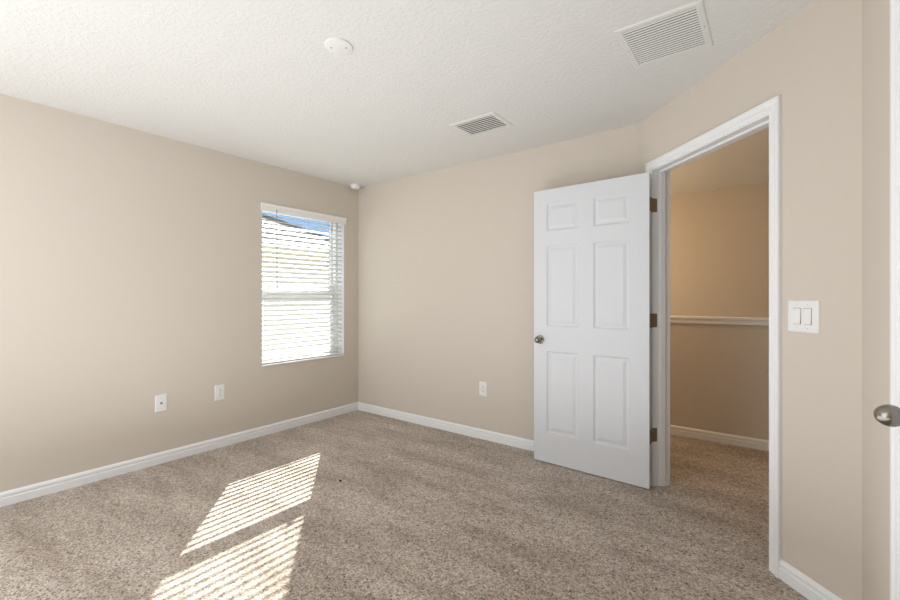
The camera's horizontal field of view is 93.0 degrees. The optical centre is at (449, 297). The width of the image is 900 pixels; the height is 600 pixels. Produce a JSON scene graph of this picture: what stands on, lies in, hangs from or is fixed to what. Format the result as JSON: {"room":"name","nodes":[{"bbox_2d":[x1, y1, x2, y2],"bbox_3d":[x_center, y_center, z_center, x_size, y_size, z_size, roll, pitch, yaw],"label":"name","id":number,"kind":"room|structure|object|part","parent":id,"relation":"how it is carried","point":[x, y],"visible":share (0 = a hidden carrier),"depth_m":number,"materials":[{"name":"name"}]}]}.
{"room":"empty bedroom","nodes":[
{"label":"empty bedroom","id":0,"kind":"room"},
{"bbox_2d":[0,94,357,492],"bbox_3d":[-2.218,0.015,3.270,0.200,2.440,4.150,0,0,37],"label":"wall","id":1,"kind":"structure","parent":0,"point":[131,259],"depth_m":3.04,"materials":[{"name":"beige paint"}]},
{"bbox_2d":[155,394,166,411],"bbox_3d":[-2.150,0.787,3.181,0.016,0.125,0.078,0,0,37],"label":"cable jack","id":2,"kind":"object","parent":1,"relation":"attached to","point":[160,400],"visible":1,"depth_m":3.18,"materials":[{"name":"white plastic"}]},
{"bbox_2d":[0,402,357,506],"bbox_3d":[-2.193,1.194,3.126,0.014,0.083,3.950,0,0,37],"label":"baseboard","id":3,"kind":"structure","parent":1,"relation":"attached to","point":[13,496],"depth_m":3.13,"materials":[{"name":"white wood"}]},
{"bbox_2d":[215,384,224,400],"bbox_3d":[-1.899,0.783,3.522,0.009,0.125,0.078,0,0,37],"label":"power outlet","id":4,"kind":"object","parent":1,"relation":"attached to","point":[219,389],"visible":1,"depth_m":3.52,"materials":[{"name":"white plastic"}]},
{"bbox_2d":[262,211,344,366],"bbox_3d":[-1.470,-0.110,4.234,0.187,1.459,0.920,0,0,37],"label":"window","id":5,"kind":"structure","parent":1,"relation":"in","point":[341,237],"depth_m":4.56,"materials":[{"name":"white plastic"}]},
{"bbox_3d":[-1.527,-0.449,4.277,0.025,0.744,0.840,0,0,37],"label":"sash","id":6,"kind":"part","parent":5,"relation":"part of","materials":[{"name":"white plastic"}]},
{"bbox_3d":[-1.503,0.229,4.259,0.030,0.692,0.836,0,0,37],"label":"sash","id":7,"kind":"part","parent":5,"relation":"part of","materials":[{"name":"white plastic"}]},
{"bbox_3d":[-1.440,0.612,4.212,0.112,0.016,0.918,0,0,37],"label":"sill","id":8,"kind":"part","parent":5,"relation":"part of","materials":[{"name":"white wood"}]},
{"bbox_2d":[261,202,346,363],"bbox_3d":[-1.419,-0.124,4.200,0.084,1.449,0.952,0,0,37],"label":"window blind","id":9,"kind":"object","parent":5,"relation":"attached to","point":[268,207],"visible":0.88,"depth_m":4.16,"materials":[{"name":"white plastic"}]},
{"bbox_3d":[-1.432,0.593,4.206,0.048,0.014,0.900,0,0,37],"label":"rail","id":10,"kind":"part","parent":9,"relation":"part of","materials":[{"name":"white plastic"}]},
{"bbox_2d":[0,410,807,599],"bbox_3d":[0.103,1.295,2.110,5.304,0.120,5.315,0,0,37],"label":"floor","id":11,"kind":"structure","parent":0,"point":[416,511],"depth_m":2.32,"materials":[{"name":"carpet"}]},
{"bbox_2d":[0,0,814,194],"bbox_3d":[0.573,-1.255,2.573,5.100,0.100,6.390,0,0,37],"label":"ceiling","id":12,"kind":"structure","parent":0,"point":[256,80],"depth_m":2.30,"materials":[{"name":"white paint"}]},
{"bbox_2d":[324,37,352,54],"bbox_3d":[-0.533,-1.200,2.045,0.132,0.010,0.132,0,0,37],"label":"ceiling box cover","id":13,"kind":"object","parent":12,"relation":"attached to","point":[339,46],"visible":1,"depth_m":2.04,"materials":[{"name":"white plastic"}]},
{"bbox_2d":[350,184,360,189],"bbox_3d":[-1.015,-1.184,4.580,0.116,0.042,0.116,0,0,37],"label":"smoke detector","id":14,"kind":"object","parent":12,"relation":"attached to","point":[353,186],"visible":1,"depth_m":4.54,"materials":[{"name":"white plastic"}]},
{"bbox_2d":[449,112,513,136],"bbox_3d":[0.221,-1.202,2.988,0.362,0.006,0.280,0,0,37],"label":"ceiling vent","id":15,"kind":"object","parent":12,"relation":"in","point":[489,122],"visible":1,"depth_m":2.97,"materials":[{"name":"white metal"}]},
{"bbox_2d":[614,0,712,68],"bbox_3d":[0.999,-1.202,1.986,0.351,0.007,0.396,0,0,37],"label":"ceiling vent","id":16,"kind":"object","parent":12,"relation":"in","point":[685,29],"visible":1,"depth_m":1.96,"materials":[{"name":"white metal"}]},
{"bbox_2d":[358,124,637,439],"bbox_3d":[0.201,0.015,3.869,2.948,2.440,0.115,0,0,37],"label":"wall","id":17,"kind":"structure","parent":0,"point":[446,255],"depth_m":3.86,"materials":[{"name":"beige paint"}]},
{"bbox_2d":[358,402,533,450],"bbox_3d":[0.143,1.194,3.832,2.900,0.083,0.014,0,0,37],"label":"baseboard","id":18,"kind":"structure","parent":17,"relation":"attached to","point":[505,439],"depth_m":3.91,"materials":[{"name":"white wood"}]},
{"bbox_2d":[479,381,486,396],"bbox_3d":[0.287,0.799,3.727,0.078,0.125,0.009,0,0,37],"label":"power outlet","id":19,"kind":"object","parent":17,"relation":"attached to","point":[482,385],"visible":1,"depth_m":3.72,"materials":[{"name":"white plastic"}]},
{"bbox_2d":[670,183,768,317],"bbox_3d":[2.683,0.815,5.047,4.700,4.040,0.100,0,0,37],"label":"wall","id":20,"kind":"structure","parent":0,"point":[719,238],"depth_m":4.74,"materials":[{"name":"beige paint"}]},
{"bbox_2d":[670,323,768,440],"bbox_3d":[1.903,0.720,4.010,4.700,1.030,0.115,0,0,37],"label":"wall","id":21,"kind":"structure","parent":0,"point":[719,375],"depth_m":3.64,"materials":[{"name":"beige paint"}]},
{"bbox_2d":[670,425,768,450],"bbox_3d":[1.864,1.194,3.958,4.700,0.083,0.014,0,0,37],"label":"baseboard","id":22,"kind":"structure","parent":21,"relation":"attached to","point":[742,441],"depth_m":3.62,"materials":[{"name":"white wood"}]},
{"bbox_2d":[670,315,768,325],"bbox_3d":[1.903,0.197,4.010,4.700,0.060,0.159,0,0,37],"label":"trim","id":23,"kind":"structure","parent":21,"relation":"on","point":[761,321],"depth_m":3.62,"materials":[{"name":"white wood"}]},
{"bbox_2d":[638,0,861,599],"bbox_3d":[1.463,0.015,2.271,0.115,2.440,1.515,0,0,-8],"label":"wall","id":24,"kind":"structure","parent":0,"point":[813,59],"depth_m":1.74,"materials":[{"name":"beige paint"}]},
{"bbox_2d":[534,95,781,577],"bbox_3d":[1.253,0.172,2.663,0.558,2.127,1.661,0,0,-30],"label":"door","id":25,"kind":"structure","parent":24,"relation":"in","point":[602,248],"depth_m":2.85,"materials":[{"name":"white wood"}]},
{"bbox_3d":[0.658,0.315,3.187,0.064,0.064,0.066,0,0,39],"label":"knob","id":26,"kind":"part","parent":25,"relation":"part of","materials":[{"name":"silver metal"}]},
{"bbox_3d":[1.382,0.172,2.366,0.018,2.127,0.984,0,0,-8],"label":"casing","id":27,"kind":"part","parent":25,"relation":"part of","materials":[{"name":"white wood"}]},
{"bbox_2d":[788,300,819,333],"bbox_3d":[1.469,0.078,1.780,0.012,0.136,0.136,0,0,-8],"label":"light switch","id":28,"kind":"object","parent":24,"relation":"attached to","point":[803,315],"visible":1,"depth_m":1.77,"materials":[{"name":"white plastic"}]},
{"bbox_2d":[779,559,841,599],"bbox_3d":[1.476,1.194,1.719,0.014,0.083,0.323,0,0,-8],"label":"baseboard","id":29,"kind":"structure","parent":24,"relation":"attached to","point":[807,587],"depth_m":1.77,"materials":[{"name":"white wood"}]},
{"bbox_2d":[862,0,889,599],"bbox_3d":[0.681,0.015,0.367,0.115,2.440,2.994,0,0,37],"label":"wall","id":30,"kind":"structure","parent":0,"point":[875,13],"depth_m":1.37,"materials":[{"name":"beige paint"}]},
{"bbox_2d":[873,0,899,599],"bbox_3d":[0.911,0.172,0.728,0.184,2.127,0.904,0,0,37],"label":"door","id":31,"kind":"structure","parent":30,"relation":"in","point":[888,415],"depth_m":1.09,"materials":[{"name":"white wood"}]},
{"bbox_3d":[1.054,0.282,1.016,0.066,0.064,0.064,0,0,37],"label":"knob","id":32,"kind":"part","parent":31,"relation":"part of","materials":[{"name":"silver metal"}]},
{"bbox_3d":[0.884,0.172,0.748,0.018,2.127,0.904,0,0,37],"label":"casing","id":33,"kind":"part","parent":31,"relation":"part of","materials":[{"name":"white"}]},
{"label":"outside","id":34,"kind":"structure","parent":0,"visible":0},
{"bbox_3d":[-14.077,4.385,20.786,39.790,0.100,70.000,0,0,37],"label":"ground","id":35,"kind":"structure","parent":34,"visible":0},
{"bbox_2d":[262,213,329,354],"bbox_3d":[-9.758,0.505,8.022,8.035,7.660,14.785,0,0,37],"label":"neighbouring house","id":36,"kind":"structure","parent":35,"relation":"on","point":[263,216],"depth_m":10.18,"materials":[{"name":"beige paint"}]}
]}

